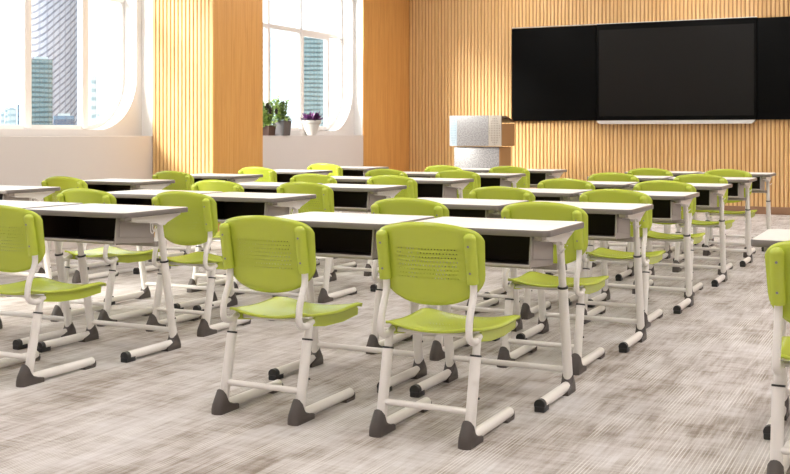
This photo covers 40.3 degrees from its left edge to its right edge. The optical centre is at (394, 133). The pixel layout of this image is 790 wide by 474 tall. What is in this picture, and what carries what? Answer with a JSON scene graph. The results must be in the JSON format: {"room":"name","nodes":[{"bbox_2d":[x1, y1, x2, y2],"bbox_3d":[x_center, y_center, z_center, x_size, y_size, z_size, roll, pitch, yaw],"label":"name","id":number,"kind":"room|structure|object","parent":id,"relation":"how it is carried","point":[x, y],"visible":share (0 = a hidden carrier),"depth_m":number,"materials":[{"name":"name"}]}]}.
{"room":"classroom","nodes":[
{"label":"classroom","id":0,"kind":"room"},
{"bbox_2d":[0,0,353,135],"bbox_3d":[-4.465,-1.367,8.799,0.170,2.783,17.010,0,0,26],"label":"window frame","id":1,"kind":"structure","parent":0,"point":[126,120],"depth_m":11.91,"materials":[{"name":"grey paint"}]},
{"bbox_2d":[0,0,123,129],"bbox_3d":[-3.870,-1.265,10.245,0.075,2.446,3.830,0,0,26],"label":"window","id":2,"kind":"structure","parent":1,"relation":"in","point":[25,5],"depth_m":11.35,"materials":[{"name":"white paint"}]},
{"bbox_2d":[263,0,341,130],"bbox_3d":[-1.665,-1.265,14.682,0.090,2.446,3.840,0,0,26],"label":"window","id":3,"kind":"structure","parent":1,"relation":"in","point":[301,33],"depth_m":15.29,"materials":[{"name":"white paint"}]},
{"bbox_2d":[0,0,408,250],"bbox_3d":[-4.039,-0.808,9.486,0.324,3.900,18.620,0,0,26],"label":"wall","id":4,"kind":"structure","parent":0,"point":[24,160],"depth_m":15.80,"materials":[{"name":"grey paint"}]},
{"bbox_2d":[142,0,262,236],"bbox_3d":[-2.174,-0.808,12.166,0.990,3.900,0.962,0,0,26],"label":"column","id":5,"kind":"structure","parent":4,"relation":"attached to","point":[202,60],"depth_m":11.77,"materials":[{"name":"brown wood"}]},
{"bbox_2d":[263,99,277,135],"bbox_3d":[-1.669,-0.219,14.065,0.274,0.486,0.319,0,0,26],"label":"potted plant","id":6,"kind":"object","parent":4,"relation":"on","point":[268,128],"visible":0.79,"depth_m":14.03,"materials":[{"name":"green plant"}]},
{"bbox_2d":[268,95,291,135],"bbox_3d":[-1.511,-0.251,14.391,0.307,0.551,0.446,0,0,26],"label":"potted plant","id":7,"kind":"object","parent":4,"relation":"on","point":[283,125],"visible":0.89,"depth_m":14.32,"materials":[{"name":"green plant"}]},
{"bbox_2d":[298,111,324,134],"bbox_3d":[-1.163,-0.150,15.064,0.389,0.349,0.429,0,0,26],"label":"potted plant","id":8,"kind":"object","parent":4,"relation":"on","point":[311,122],"visible":0.98,"depth_m":14.99,"materials":[{"name":"purple plant"}]},
{"bbox_2d":[0,211,789,473],"bbox_3d":[1.377,1.192,6.806,12.370,0.100,19.020,0,0,26],"label":"floor","id":9,"kind":"structure","parent":0,"point":[692,397],"depth_m":4.77,"materials":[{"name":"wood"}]},
{"bbox_2d":[0,185,60,296],"bbox_3d":[-2.872,0.766,7.843,0.690,0.751,0.528,0,0,26],"label":"desk","id":10,"kind":"object","parent":9,"relation":"on","point":[7,192],"visible":0.51,"depth_m":7.80,"materials":[{"name":"laminate"}]},
{"bbox_2d":[0,200,82,349],"bbox_3d":[-2.172,0.766,5.997,0.690,0.751,0.528,0,0,26],"label":"desk","id":11,"kind":"object","parent":9,"relation":"on","point":[69,328],"visible":0.35,"depth_m":5.99,"materials":[{"name":"grey metal"}]},
{"bbox_2d":[0,205,106,387],"bbox_3d":[-1.727,0.735,5.198,0.447,0.813,0.595,0,0,26],"label":"chair","id":12,"kind":"object","parent":9,"relation":"on","point":[32,239],"visible":1,"depth_m":4.97,"materials":[{"name":"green plastic"}]},
{"bbox_2d":[38,176,118,282],"bbox_3d":[-2.484,0.735,8.572,0.447,0.813,0.595,0,0,26],"label":"chair","id":13,"kind":"object","parent":9,"relation":"on","point":[64,182],"visible":0.22,"depth_m":8.38,"materials":[{"name":"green plastic"}]},
{"bbox_2d":[50,188,159,326],"bbox_3d":[-1.784,0.735,6.726,0.447,0.813,0.595,0,0,26],"label":"chair","id":14,"kind":"object","parent":9,"relation":"on","point":[74,195],"visible":0.56,"depth_m":6.55,"materials":[{"name":"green plastic"}]},
{"bbox_2d":[27,203,187,362],"bbox_3d":[-1.519,0.766,5.673,0.690,0.751,0.528,0,0,26],"label":"desk","id":15,"kind":"object","parent":9,"relation":"on","point":[113,224],"visible":0.93,"depth_m":5.66,"materials":[{"name":"grey"}]},
{"bbox_2d":[83,178,174,273],"bbox_3d":[-2.275,0.766,9.048,0.690,0.751,0.528,0,0,26],"label":"desk","id":16,"kind":"object","parent":9,"relation":"on","point":[113,184],"visible":0.33,"depth_m":9.01,"materials":[{"name":"grey laminate"}]},
{"bbox_2d":[104,189,221,308],"bbox_3d":[-1.576,0.766,7.202,0.690,0.751,0.528,0,0,26],"label":"desk","id":17,"kind":"object","parent":9,"relation":"on","point":[142,196],"visible":0.29,"depth_m":7.29,"materials":[{"name":"grey"}]},
{"bbox_2d":[148,171,216,261],"bbox_3d":[-1.887,0.735,9.777,0.447,0.813,0.595,0,0,26],"label":"chair","id":18,"kind":"object","parent":9,"relation":"on","point":[186,180],"visible":0.2,"depth_m":9.54,"materials":[{"name":"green plastic"}]},
{"bbox_2d":[146,191,251,336],"bbox_3d":[-1.131,0.735,6.403,0.447,0.813,0.595,0,0,26],"label":"chair","id":19,"kind":"object","parent":9,"relation":"on","point":[181,231],"visible":0.8,"depth_m":6.20,"materials":[{"name":"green plastic"}]},
{"bbox_2d":[180,173,262,252],"bbox_3d":[-1.679,0.766,10.253,0.690,0.751,0.528,0,0,26],"label":"desk","id":20,"kind":"object","parent":9,"relation":"on","point":[236,178],"visible":0.16,"depth_m":10.12,"materials":[{"name":"grey"}]},
{"bbox_2d":[187,180,256,294],"bbox_3d":[-1.188,0.735,7.931,0.447,0.813,0.595,0,0,26],"label":"chair","id":21,"kind":"object","parent":9,"relation":"on","point":[204,185],"visible":0.27,"depth_m":7.74,"materials":[{"name":"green plastic"}]},
{"bbox_2d":[193,192,315,320],"bbox_3d":[-0.922,0.766,6.878,0.690,0.751,0.528,0,0,26],"label":"desk","id":22,"kind":"object","parent":9,"relation":"on","point":[229,204],"visible":0.43,"depth_m":6.92,"materials":[{"name":"grey laminate"}]},
{"bbox_2d":[238,167,276,181],"bbox_3d":[-1.291,0.735,10.982,0.447,0.813,0.595,0,0,26],"label":"chair","id":23,"kind":"object","parent":9,"relation":"on","point":[270,175],"visible":0.19,"depth_m":10.73,"materials":[{"name":"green plastic"}]},
{"bbox_2d":[223,182,322,278],"bbox_3d":[-0.980,0.766,8.406,0.690,0.751,0.528,0,0,26],"label":"desk","id":24,"kind":"object","parent":9,"relation":"on","point":[259,187],"visible":0.04,"depth_m":8.46,"materials":[{"name":"grey"}]},
{"bbox_2d":[211,215,362,425],"bbox_3d":[-0.435,0.735,4.559,0.447,0.813,0.595,0,0,26],"label":"chair","id":25,"kind":"object","parent":9,"relation":"on","point":[239,235],"visible":1,"depth_m":4.38,"materials":[{"name":"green plastic"}]},
{"bbox_2d":[265,169,332,181],"bbox_3d":[-1.083,0.766,11.457,0.690,0.751,0.528,0,0,26],"label":"desk","id":26,"kind":"object","parent":9,"relation":"on","point":[283,175],"visible":0.11,"depth_m":11.46,"materials":[{"name":"grey"}]},
{"bbox_2d":[272,182,356,302],"bbox_3d":[-0.534,0.735,7.608,0.447,0.813,0.595,0,0,26],"label":"chair","id":27,"kind":"object","parent":9,"relation":"on","point":[324,200],"visible":0.26,"depth_m":7.36,"materials":[{"name":"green plastic"}]},
{"bbox_2d":[290,173,356,271],"bbox_3d":[-0.592,0.735,9.136,0.447,0.813,0.595,0,0,26],"label":"chair","id":28,"kind":"object","parent":9,"relation":"on","point":[307,177],"visible":0.18,"depth_m":8.91,"materials":[{"name":"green plastic"}]},
{"bbox_2d":[307,163,342,212],"bbox_3d":[-0.695,0.735,12.187,0.447,0.813,0.595,0,0,26],"label":"chair","id":29,"kind":"object","parent":9,"relation":"on","point":[337,170],"visible":0.17,"depth_m":11.94,"materials":[{"name":"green plastic"}]},
{"bbox_2d":[318,176,370,259],"bbox_3d":[-0.383,0.766,9.611,0.690,0.751,0.528,0,0,26],"label":"desk","id":30,"kind":"object","parent":9,"relation":"on","point":[340,179],"visible":0.05,"depth_m":9.62,"materials":[{"name":"grey"}]},
{"bbox_2d":[268,212,434,392],"bbox_3d":[-0.227,0.766,5.034,0.690,0.751,0.528,0,0,26],"label":"desk","id":31,"kind":"object","parent":9,"relation":"on","point":[337,234],"visible":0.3,"depth_m":5.07,"materials":[{"name":"grey"}]},
{"bbox_2d":[313,184,406,291],"bbox_3d":[-0.326,0.766,8.083,0.690,0.751,0.528,0,0,26],"label":"desk","id":32,"kind":"object","parent":9,"relation":"on","point":[347,197],"visible":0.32,"depth_m":8.12,"materials":[{"name":"grey"}]},
{"bbox_2d":[340,166,388,212],"bbox_3d":[-0.486,0.766,12.662,0.690,0.751,0.528,0,0,26],"label":"desk","id":33,"kind":"object","parent":9,"relation":"on","point":[347,170],"visible":0.07,"depth_m":12.69,"materials":[{"name":"grey"}]},
{"bbox_2d":[365,169,407,213],"bbox_3d":[0.004,0.735,10.341,0.447,0.813,0.595,0,0,26],"label":"chair","id":34,"kind":"object","parent":9,"relation":"on","point":[375,172],"visible":0.13,"depth_m":10.12,"materials":[{"name":"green plastic"}]},
{"bbox_2d":[364,175,417,275],"bbox_3d":[0.062,0.735,8.812,0.447,0.813,0.595,0,0,26],"label":"chair","id":35,"kind":"object","parent":9,"relation":"on","point":[411,191],"visible":0.23,"depth_m":8.57,"materials":[{"name":"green plastic"}]},
{"bbox_2d":[366,197,469,360],"bbox_3d":[0.161,0.735,5.764,0.447,0.813,0.595,0,0,26],"label":"chair","id":36,"kind":"object","parent":9,"relation":"on","point":[396,206],"visible":0.3,"depth_m":5.58,"materials":[{"name":"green plastic"}]},
{"bbox_2d":[403,171,437,177],"bbox_3d":[0.213,0.766,10.816,0.690,0.751,0.528,0,0,26],"label":"desk","id":37,"kind":"object","parent":9,"relation":"on","point":[410,174],"visible":0.04,"depth_m":10.59,"materials":[{"name":"grey"}]},
{"bbox_2d":[394,177,473,266],"bbox_3d":[0.270,0.766,9.288,0.690,0.751,0.528,0,0,26],"label":"desk","id":38,"kind":"object","parent":9,"relation":"on","point":[427,187],"visible":0.32,"depth_m":9.22,"materials":[{"name":"grey plastic"}]},
{"bbox_2d":[425,165,461,171],"bbox_3d":[0.601,0.735,11.546,0.447,0.813,0.595,0,0,26],"label":"chair","id":39,"kind":"object","parent":9,"relation":"on","point":[435,168],"visible":0.09,"depth_m":11.33,"materials":[{"name":"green plastic"}]},
{"bbox_2d":[369,222,520,449],"bbox_3d":[0.215,0.735,4.237,0.447,0.813,0.595,0,0,26],"label":"chair","id":40,"kind":"object","parent":9,"relation":"on","point":[469,245],"visible":1,"depth_m":4.05,"materials":[{"name":"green plastic"}]},
{"bbox_2d":[435,170,480,198],"bbox_3d":[0.658,0.735,10.017,0.447,0.813,0.595,0,0,26],"label":"chair","id":41,"kind":"object","parent":9,"relation":"on","point":[447,173],"visible":0.26,"depth_m":9.78,"materials":[{"name":"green plastic"}]},
{"bbox_2d":[417,197,528,340],"bbox_3d":[0.369,0.766,6.239,0.690,0.751,0.528,0,0,26],"label":"desk","id":42,"kind":"object","parent":9,"relation":"on","point":[457,207],"visible":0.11,"depth_m":6.25,"materials":[{"name":"grey"}]},
{"bbox_2d":[461,168,490,172],"bbox_3d":[0.809,0.766,12.021,0.690,0.751,0.528,0,0,26],"label":"desk","id":43,"kind":"object","parent":9,"relation":"on","point":[475,170],"visible":0.05,"depth_m":11.78,"materials":[{"name":"grey"}]},
{"bbox_2d":[450,115,514,193],"bbox_3d":[1.250,0.442,15.538,0.805,1.400,0.560,0,0,26],"label":"lectern","id":44,"kind":"object","parent":9,"relation":"on","point":[475,133],"visible":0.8,"depth_m":15.31,"materials":[{"name":"silver metal"}]},
{"bbox_2d":[463,173,525,191],"bbox_3d":[0.867,0.766,10.493,0.690,0.751,0.528,0,0,26],"label":"desk","id":45,"kind":"object","parent":9,"relation":"on","point":[487,179],"visible":0.27,"depth_m":10.41,"materials":[{"name":"grey"}]},
{"bbox_2d":[410,217,583,412],"bbox_3d":[0.423,0.766,4.712,0.690,0.751,0.528,0,0,26],"label":"desk","id":46,"kind":"object","parent":9,"relation":"on","point":[509,243],"visible":0.63,"depth_m":4.70,"materials":[{"name":"grey"}]},
{"bbox_2d":[465,186,550,319],"bbox_3d":[0.757,0.735,6.968,0.447,0.813,0.595,0,0,26],"label":"chair","id":47,"kind":"object","parent":9,"relation":"on","point":[490,192],"visible":0.22,"depth_m":6.74,"materials":[{"name":"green plastic"}]},
{"bbox_2d":[489,166,529,187],"bbox_3d":[1.254,0.735,11.222,0.447,0.813,0.595,0,0,26],"label":"chair","id":48,"kind":"object","parent":9,"relation":"on","point":[524,182],"visible":0.19,"depth_m":10.98,"materials":[{"name":"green plastic"}]},
{"bbox_2d":[483,188,589,305],"bbox_3d":[0.966,0.766,7.444,0.690,0.751,0.528,0,0,26],"label":"desk","id":49,"kind":"object","parent":9,"relation":"on","point":[571,195],"visible":0.17,"depth_m":7.36,"materials":[{"name":"grey laminate"}]},
{"bbox_2d":[511,169,566,187],"bbox_3d":[1.463,0.766,11.697,0.690,0.751,0.528,0,0,26],"label":"desk","id":50,"kind":"object","parent":9,"relation":"on","point":[536,175],"visible":0.13,"depth_m":11.69,"materials":[{"name":"grey"}]},
{"bbox_2d":[497,201,608,374],"bbox_3d":[0.811,0.735,5.442,0.447,0.813,0.595,0,0,26],"label":"chair","id":51,"kind":"object","parent":9,"relation":"on","point":[577,243],"visible":0.75,"depth_m":5.24,"materials":[{"name":"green plastic"}]},
{"bbox_2d":[537,178,594,276],"bbox_3d":[1.353,0.735,8.173,0.447,0.813,0.595,0,0,26],"label":"chair","id":52,"kind":"object","parent":9,"relation":"on","point":[556,183],"visible":0.18,"depth_m":7.94,"materials":[{"name":"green plastic"}]},
{"bbox_2d":[516,201,652,352],"bbox_3d":[1.020,0.766,5.917,0.690,0.751,0.528,0,0,26],"label":"desk","id":53,"kind":"object","parent":9,"relation":"on","point":[606,221],"visible":0.62,"depth_m":5.91,"materials":[{"name":"grey"}]},
{"bbox_2d":[545,181,638,280],"bbox_3d":[1.562,0.766,8.649,0.690,0.751,0.528,0,0,26],"label":"desk","id":54,"kind":"object","parent":9,"relation":"on","point":[598,184],"visible":0.29,"depth_m":8.62,"materials":[{"name":"grey"}]},
{"bbox_2d":[588,172,638,266],"bbox_3d":[1.950,0.735,9.378,0.447,0.813,0.595,0,0,26],"label":"chair","id":55,"kind":"object","parent":9,"relation":"on","point":[607,176],"visible":0.17,"depth_m":9.15,"materials":[{"name":"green plastic"}]},
{"bbox_2d":[579,189,665,328],"bbox_3d":[1.408,0.735,6.646,0.447,0.813,0.595,0,0,26],"label":"chair","id":56,"kind":"object","parent":9,"relation":"on","point":[599,195],"visible":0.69,"depth_m":6.45,"materials":[{"name":"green plastic"}]},
{"bbox_2d":[587,175,673,262],"bbox_3d":[2.158,0.766,9.853,0.690,0.751,0.528,0,0,26],"label":"desk","id":57,"kind":"object","parent":9,"relation":"on","point":[666,255],"visible":0.19,"depth_m":9.85,"materials":[{"name":"grey"}]},
{"bbox_2d":[578,191,699,313],"bbox_3d":[1.616,0.766,7.122,0.690,0.751,0.528,0,0,26],"label":"desk","id":58,"kind":"object","parent":9,"relation":"on","point":[667,205],"visible":0.62,"depth_m":7.11,"materials":[{"name":"grey"}]},
{"bbox_2d":[626,168,674,252],"bbox_3d":[2.546,0.735,10.583,0.447,0.813,0.595,0,0,26],"label":"chair","id":59,"kind":"object","parent":9,"relation":"on","point":[640,171],"visible":0.15,"depth_m":10.35,"materials":[{"name":"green plastic"}]},
{"bbox_2d":[624,171,700,244],"bbox_3d":[2.755,0.766,11.058,0.690,0.751,0.528,0,0,26],"label":"desk","id":60,"kind":"object","parent":9,"relation":"on","point":[675,173],"visible":0.05,"depth_m":11.05,"materials":[{"name":"grey"}]},
{"bbox_2d":[632,180,705,296],"bbox_3d":[2.004,0.735,7.851,0.447,0.813,0.595,0,0,26],"label":"chair","id":61,"kind":"object","parent":9,"relation":"on","point":[653,185],"visible":0.5,"depth_m":7.65,"materials":[{"name":"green plastic"}]},
{"bbox_2d":[629,183,731,286],"bbox_3d":[2.212,0.766,8.326,0.690,0.751,0.528,0,0,26],"label":"desk","id":62,"kind":"object","parent":9,"relation":"on","point":[707,200],"visible":0.59,"depth_m":8.30,"materials":[{"name":"grey"}]},
{"bbox_2d":[672,174,734,274],"bbox_3d":[2.600,0.735,9.056,0.447,0.813,0.595,0,0,26],"label":"chair","id":63,"kind":"object","parent":9,"relation":"on","point":[688,178],"visible":0.39,"depth_m":8.87,"materials":[{"name":"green plastic"}]},
{"bbox_2d":[668,177,756,266],"bbox_3d":[2.809,0.766,9.531,0.690,0.751,0.528,0,0,26],"label":"desk","id":64,"kind":"object","parent":9,"relation":"on","point":[736,192],"visible":0.58,"depth_m":9.51,"materials":[{"name":"grey plastic"}]},
{"bbox_2d":[703,169,756,257],"bbox_3d":[3.197,0.735,10.261,0.447,0.813,0.595,0,0,26],"label":"chair","id":65,"kind":"object","parent":9,"relation":"on","point":[718,172],"visible":0.47,"depth_m":10.07,"materials":[{"name":"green plastic"}]},
{"bbox_2d":[697,172,775,251],"bbox_3d":[3.405,0.766,10.736,0.690,0.751,0.528,0,0,26],"label":"desk","id":66,"kind":"object","parent":9,"relation":"on","point":[758,186],"visible":0.41,"depth_m":10.71,"materials":[{"name":"grey"}]},
{"bbox_2d":[751,229,789,439],"bbox_3d":[1.735,0.766,4.063,0.690,0.751,0.528,0,0,26],"label":"desk","id":67,"kind":"object","parent":9,"relation":"on","point":[769,237],"visible":0.37,"depth_m":4.14,"materials":[{"name":"grey"}]},
{"bbox_2d":[765,240,789,473],"bbox_3d":[1.496,0.735,3.603,0.447,0.813,0.595,0,0,26],"label":"chair","id":68,"kind":"object","parent":9,"relation":"on","point":[777,256],"visible":1,"depth_m":3.48,"materials":[{"name":"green plastic"}]},
{"bbox_2d":[409,0,789,206],"bbox_3d":[5.485,-0.808,15.219,12.270,3.900,0.135,0,0,26],"label":"wall","id":69,"kind":"structure","parent":0,"point":[460,51],"depth_m":16.66,"materials":[{"name":"brown wood"}]},
{"bbox_2d":[512,16,789,123],"bbox_3d":[4.081,-0.901,15.753,5.030,1.513,0.149,0,0,26],"label":"blackboard","id":70,"kind":"object","parent":69,"relation":"attached to","point":[736,70],"visible":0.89,"depth_m":15.85,"materials":[{"name":"black glass"}]},
{"bbox_2d":[597,120,755,123],"bbox_3d":[4.077,-0.170,15.744,2.270,0.051,0.130,0,0,26],"label":"tray","id":71,"kind":"object","parent":70,"relation":"on","point":[599,121],"depth_m":15.65,"materials":[{"name":"silver metal"}]},
{"bbox_2d":[724,206,789,214],"bbox_3d":[5.545,1.088,15.114,11.870,0.107,0.030,0,0,26],"label":"baseboard","id":72,"kind":"structure","parent":69,"relation":"attached to","point":[760,210],"depth_m":15.27,"materials":[{"name":"brown wood"}]},
{"label":"outside","id":73,"kind":"structure","parent":0,"visible":0},
{"bbox_3d":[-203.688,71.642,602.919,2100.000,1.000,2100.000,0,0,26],"label":"ground","id":74,"kind":"structure","parent":73,"visible":0},
{"bbox_2d":[1,112,3,124],"bbox_3d":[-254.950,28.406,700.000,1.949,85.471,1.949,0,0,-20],"label":"skyscraper","id":75,"kind":"structure","parent":74,"relation":"on","point":[2,113],"depth_m":699.08,"materials":[{"name":"white glass"}]},
{"bbox_2d":[5,108,7,124],"bbox_3d":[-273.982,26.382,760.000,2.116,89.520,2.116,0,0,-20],"label":"skyscraper","id":76,"kind":"structure","parent":74,"relation":"on","point":[6,109],"depth_m":759.03,"materials":[{"name":"white glass"}]},
{"bbox_2d":[8,108,15,124],"bbox_3d":[-248.780,27.237,700.000,5.196,87.809,5.196,0,0,-20],"label":"skyscraper","id":77,"kind":"structure","parent":74,"relation":"on","point":[11,111],"depth_m":697.72,"materials":[{"name":"white glass"}]},
{"bbox_2d":[17,105,19,124],"bbox_3d":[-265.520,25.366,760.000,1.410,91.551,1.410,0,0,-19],"label":"skyscraper","id":78,"kind":"structure","parent":74,"relation":"on","point":[18,106],"depth_m":759.40,"materials":[{"name":"glass"}]},
{"bbox_2d":[32,57,52,124],"bbox_3d":[-124.826,22.111,380.000,7.758,98.060,7.758,0,0,-18],"label":"skyscraper","id":79,"kind":"structure","parent":74,"relation":"on","point":[42,67],"depth_m":376.48,"materials":[{"name":"glass"}]},
{"bbox_2d":[32,0,77,124],"bbox_3d":[-132.119,-15.317,420.000,24.164,172.917,24.164,0,0,-17],"label":"skyscraper","id":80,"kind":"structure","parent":74,"relation":"on","point":[54,22],"depth_m":408.97,"materials":[{"name":"grey glass"}]},
{"bbox_2d":[53,113,74,124],"bbox_3d":[-110.573,32.214,360.000,6.681,77.856,6.681,0,0,-17],"label":"skyscraper","id":81,"kind":"structure","parent":74,"relation":"on","point":[62,118],"depth_m":356.97,"materials":[{"name":"blue glass"}]},
{"bbox_2d":[58,113,69,115],"bbox_3d":[-110.573,-6.314,360.000,4.009,0.802,4.009,0,0,-17],"label":"plant","id":82,"kind":"object","parent":81,"relation":"on","point":[59,114],"depth_m":358.01,"materials":[{"name":"white"}]},
{"bbox_2d":[91,75,96,123],"bbox_3d":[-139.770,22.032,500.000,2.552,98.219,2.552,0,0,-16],"label":"skyscraper","id":83,"kind":"structure","parent":74,"relation":"on","point":[93,77],"depth_m":498.76,"materials":[{"name":"white glass"}]},
{"bbox_2d":[263,22,270,123],"bbox_3d":[-54.609,12.927,440.000,7.553,116.429,7.553,0,0,-7],"label":"skyscraper","id":84,"kind":"structure","parent":74,"relation":"on","point":[263,22],"depth_m":436.41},
{"bbox_2d":[304,37,323,125],"bbox_3d":[-31.568,16.018,420.000,8.574,110.248,8.574,0,0,-4],"label":"skyscraper","id":85,"kind":"structure","parent":74,"relation":"on","point":[313,47],"depth_m":415.71,"materials":[{"name":"glass"}]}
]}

